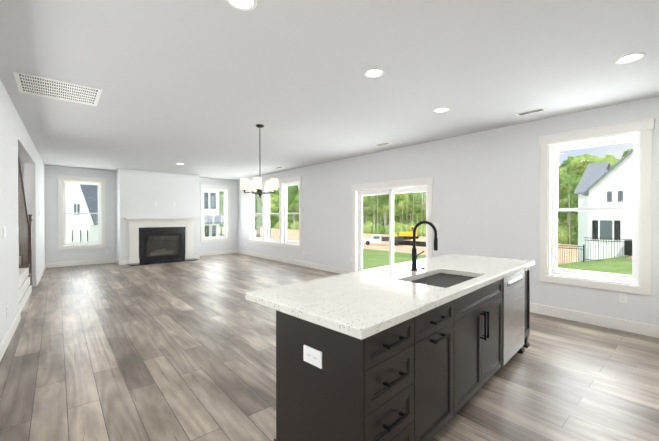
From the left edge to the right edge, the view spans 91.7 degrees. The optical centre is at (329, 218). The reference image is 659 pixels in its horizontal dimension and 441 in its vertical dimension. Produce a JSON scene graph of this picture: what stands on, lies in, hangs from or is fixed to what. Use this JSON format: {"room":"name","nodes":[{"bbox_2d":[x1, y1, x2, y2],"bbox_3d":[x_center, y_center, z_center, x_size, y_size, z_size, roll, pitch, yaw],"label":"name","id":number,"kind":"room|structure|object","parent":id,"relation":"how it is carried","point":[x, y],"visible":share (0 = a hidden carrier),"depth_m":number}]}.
{"room":"kitchen","nodes":[
{"label":"kitchen","id":0,"kind":"room"},
{"bbox_2d":[0,79,44,343],"bbox_3d":[-3.725,-0.009,2.503,1.938,2.765,14.440,0,0,-40],"label":"wall","id":1,"kind":"structure","parent":0,"point":[14,136],"depth_m":3.95},
{"bbox_2d":[3,227,5,238],"bbox_3d":[-3.397,0.148,3.345,0.011,0.118,0.115,0,0,-40],"label":"light switch","id":2,"kind":"object","parent":1,"relation":"attached to","point":[4,232],"depth_m":3.32},
{"bbox_2d":[0,310,20,360],"bbox_3d":[-1.461,1.315,0.963,0.240,0.135,8.547,0,0,-40],"label":"baseboard","id":3,"kind":"structure","parent":1,"relation":"attached to","point":[6,340],"depth_m":3.51},
{"bbox_2d":[36,263,45,285],"bbox_3d":[-6.733,1.276,7.485,0.091,0.135,2.882,0,0,-40],"label":"baseboard","id":4,"kind":"structure","parent":1,"relation":"attached to","point":[44,267],"depth_m":7.11},
{"bbox_2d":[44,165,237,262],"bbox_3d":[-5.763,-0.056,10.302,6.210,2.765,0.160,0,0,-40],"label":"wall","id":5,"kind":"structure","parent":0,"point":[53,253],"depth_m":9.39},
{"bbox_2d":[46,258,115,267],"bbox_3d":[-7.017,1.266,9.122,1.600,0.135,0.022,0,0,-40],"label":"baseboard","id":6,"kind":"structure","parent":5,"relation":"attached to","point":[112,260],"depth_m":9.08},
{"bbox_2d":[57,175,105,249],"bbox_3d":[-7.072,-0.164,9.162,1.119,2.055,0.187,0,0,-40],"label":"window","id":7,"kind":"structure","parent":5,"relation":"in","point":[63,181],"depth_m":9.12},
{"bbox_2d":[200,184,230,242],"bbox_3d":[-4.165,-0.179,11.640,1.119,2.055,0.187,0,0,-40],"label":"window","id":8,"kind":"structure","parent":5,"relation":"in","point":[226,191],"depth_m":11.67},
{"bbox_2d":[199,250,237,255],"bbox_3d":[-4.107,1.251,11.605,1.610,0.135,0.019,0,0,-40],"label":"baseboard","id":9,"kind":"structure","parent":5,"relation":"attached to","point":[225,251],"depth_m":11.65},
{"bbox_2d":[116,168,198,259],"bbox_3d":[-5.360,-0.055,10.114,2.220,2.765,0.650,0,0,-40],"label":"wall","id":10,"kind":"structure","parent":0,"point":[139,193],"depth_m":9.69},
{"bbox_2d":[0,253,658,440],"bbox_3d":[-1.731,1.422,4.379,7.850,0.120,14.500,0,0,-40],"label":"floor","id":11,"kind":"structure","parent":0,"point":[180,351],"depth_m":2.90},
{"bbox_2d":[18,149,32,311],"bbox_3d":[-5.117,0.153,4.268,1.577,2.419,3.274,0,0,-40],"label":"staircase","id":12,"kind":"structure","parent":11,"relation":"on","point":[25,219],"depth_m":5.22},
{"bbox_2d":[124,217,197,265],"bbox_3d":[-5.128,0.646,9.861,2.020,1.365,0.800,0,0,-40],"label":"fireplace","id":13,"kind":"object","parent":11,"relation":"on","point":[158,240],"visible":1,"depth_m":9.80},
{"bbox_2d":[274,277,529,440],"bbox_3d":[0.923,0.938,2.608,2.928,0.870,0.905,0,0,-40],"label":"kitchen island","id":14,"kind":"object","parent":11,"relation":"on","point":[425,349],"depth_m":1.71},
{"bbox_2d":[245,254,534,344],"bbox_3d":[0.834,0.479,2.707,2.998,0.045,1.176,0,0,-40],"label":"island countertop","id":15,"kind":"structure","parent":14,"relation":"on","point":[346,307],"depth_m":1.97},
{"bbox_2d":[409,221,437,268],"bbox_3d":[0.829,0.238,2.764,0.123,0.437,0.246,0,0,-40],"label":"faucet","id":16,"kind":"object","parent":15,"relation":"on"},
{"bbox_2d":[409,273,472,284],"bbox_3d":[0.895,0.601,2.527,0.779,0.221,0.461,0,0,-40],"label":"sink","id":17,"kind":"object","parent":15,"relation":"in","point":[430,278],"depth_m":2.63},
{"bbox_2d":[0,0,658,179],"bbox_3d":[-1.731,-1.463,4.362,7.850,0.120,14.500,0,0,-40],"label":"ceiling","id":18,"kind":"structure","parent":0,"point":[201,88],"depth_m":3.06},
{"bbox_2d":[13,71,101,105],"bbox_3d":[-2.935,-1.392,3.493,0.690,0.012,0.660,0,0,-40],"label":"ceiling vent","id":19,"kind":"object","parent":18,"relation":"in","point":[31,84],"visible":1,"depth_m":3.46},
{"bbox_2d":[226,0,256,10],"bbox_3d":[-0.559,-1.384,2.037,0.196,0.009,0.196,0,0,-40],"label":"recessed light","id":20,"kind":"object","parent":18,"relation":"in","point":[245,5],"visible":1,"depth_m":2.07},
{"bbox_2d":[240,124,277,197],"bbox_3d":[-1.066,-0.858,4.856,0.557,1.095,0.536,0,0,-40],"label":"chandelier","id":21,"kind":"object","parent":18,"relation":"hanging from","point":[255,184],"visible":1,"depth_m":4.76},
{"bbox_2d":[364,68,384,77],"bbox_3d":[0.429,-1.391,3.070,0.196,0.009,0.196,0,0,-40],"label":"recessed light","id":22,"kind":"object","parent":18,"relation":"in","point":[374,73],"visible":1,"depth_m":3.06},
{"bbox_2d":[374,142,391,145],"bbox_3d":[1.013,-1.409,6.084,0.150,0.010,0.340,0,0,-40],"label":"ceiling vent","id":23,"kind":"object","parent":18,"relation":"in","point":[384,143],"visible":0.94,"depth_m":6.08},
{"bbox_2d":[433,107,448,112],"bbox_3d":[1.443,-1.397,4.131,0.196,0.009,0.196,0,0,-40],"label":"recessed light","id":24,"kind":"object","parent":18,"relation":"in","point":[440,109],"visible":0.98,"depth_m":4.11},
{"bbox_2d":[515,107,547,115],"bbox_3d":[2.643,-1.397,4.202,0.150,0.010,0.340,0,0,-40],"label":"ceiling vent","id":25,"kind":"object","parent":18,"relation":"in","point":[531,111],"visible":0.96,"depth_m":4.17},
{"bbox_2d":[615,52,645,63],"bbox_3d":[2.608,-1.389,2.779,0.196,0.009,0.196,0,0,-40],"label":"recessed light","id":26,"kind":"object","parent":18,"relation":"in","point":[631,57],"visible":1,"depth_m":2.77},
{"bbox_2d":[238,96,658,325],"bbox_3d":[1.216,-0.035,6.778,0.160,2.765,14.260,0,0,-40],"label":"wall","id":27,"kind":"structure","parent":0,"point":[486,193],"depth_m":5.20},
{"bbox_2d":[248,176,301,248],"bbox_3d":[-1.790,-0.171,10.279,0.192,2.055,3.274,0,0,-40],"label":"triple window","id":28,"kind":"structure","parent":27,"relation":"in","point":[282,240],"depth_m":9.91},
{"bbox_2d":[238,250,351,273],"bbox_3d":[-1.470,1.262,9.802,0.016,0.135,6.185,0,0,-40],"label":"baseboard","id":29,"kind":"structure","parent":27,"relation":"attached to","point":[307,264],"depth_m":9.02},
{"bbox_2d":[351,176,433,271],"bbox_3d":[1.266,0.288,6.697,0.192,2.120,2.124,0,0,-40],"label":"door","id":30,"kind":"structure","parent":27,"relation":"in","point":[409,186],"depth_m":6.70},
{"bbox_2d":[433,223,438,229],"bbox_3d":[1.934,0.143,5.808,0.008,0.118,0.115,0,0,-40],"label":"light switch","id":31,"kind":"object","parent":27,"relation":"attached to","point":[436,225],"visible":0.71,"depth_m":5.80},
{"bbox_2d":[530,303,658,337],"bbox_3d":[3.768,1.299,3.656,0.019,0.135,5.805,0,0,-40],"label":"baseboard","id":32,"kind":"structure","parent":27,"relation":"attached to","point":[621,324],"depth_m":4.06},
{"bbox_2d":[538,117,654,295],"bbox_3d":[3.415,-0.134,4.170,0.187,2.055,1.164,0,0,-40],"label":"kitchen window","id":33,"kind":"structure","parent":27,"relation":"in","point":[638,133],"depth_m":4.06},
{"bbox_2d":[619,292,626,302],"bbox_3d":[3.572,0.965,3.891,0.008,0.118,0.072,0,0,-40],"label":"outlet","id":34,"kind":"object","parent":27,"relation":"attached to","point":[622,297],"depth_m":3.89},
{"label":"outside","id":35,"kind":"structure","parent":0,"visible":0},
{"bbox_2d":[219,227,631,274],"bbox_3d":[3.771,4.553,49.235,250.000,6.538,250.000,0,0,-40],"label":"lawn","id":36,"kind":"structure","parent":35,"point":[384,254],"depth_m":30.77},
{"bbox_2d":[66,184,97,241],"bbox_3d":[-14.606,-2.446,14.024,10.400,11.500,8.080,0,0,-40],"label":"house","id":37,"kind":"structure","parent":36,"relation":"on","point":[83,200],"depth_m":12.82},
{"bbox_2d":[204,191,223,236],"bbox_3d":[-16.339,-2.132,30.703,9.400,10.570,12.750,0,0,-40],"label":"house","id":38,"kind":"structure","parent":36,"relation":"on","point":[213,218],"depth_m":29.81},
{"bbox_2d":[364,226,425,246],"bbox_3d":[16.564,3.252,55.128,14.778,3.272,21.382,0,0,-40],"label":"vehicles","id":39,"kind":"object","parent":36,"relation":"on","point":[402,239],"depth_m":56.01},
{"bbox_2d":[219,149,631,244],"bbox_3d":[-15.892,-5.658,76.687,131.705,24.018,266.048,0,0,-40],"label":"trees","id":40,"kind":"object","parent":36,"relation":"on","point":[578,166],"depth_m":67.39},
{"bbox_2d":[557,237,631,263],"bbox_3d":[17.387,2.003,14.289,0.060,3.501,19.230,0,0,-40],"label":"fence","id":41,"kind":"object","parent":36,"relation":"on","point":[584,250],"depth_m":17.55},
{"bbox_2d":[574,149,632,261],"bbox_3d":[23.126,-0.196,20.568,12.300,12.920,10.300,0,0,-40],"label":"house","id":42,"kind":"structure","parent":36,"relation":"on","point":[609,173],"depth_m":19.73}
]}

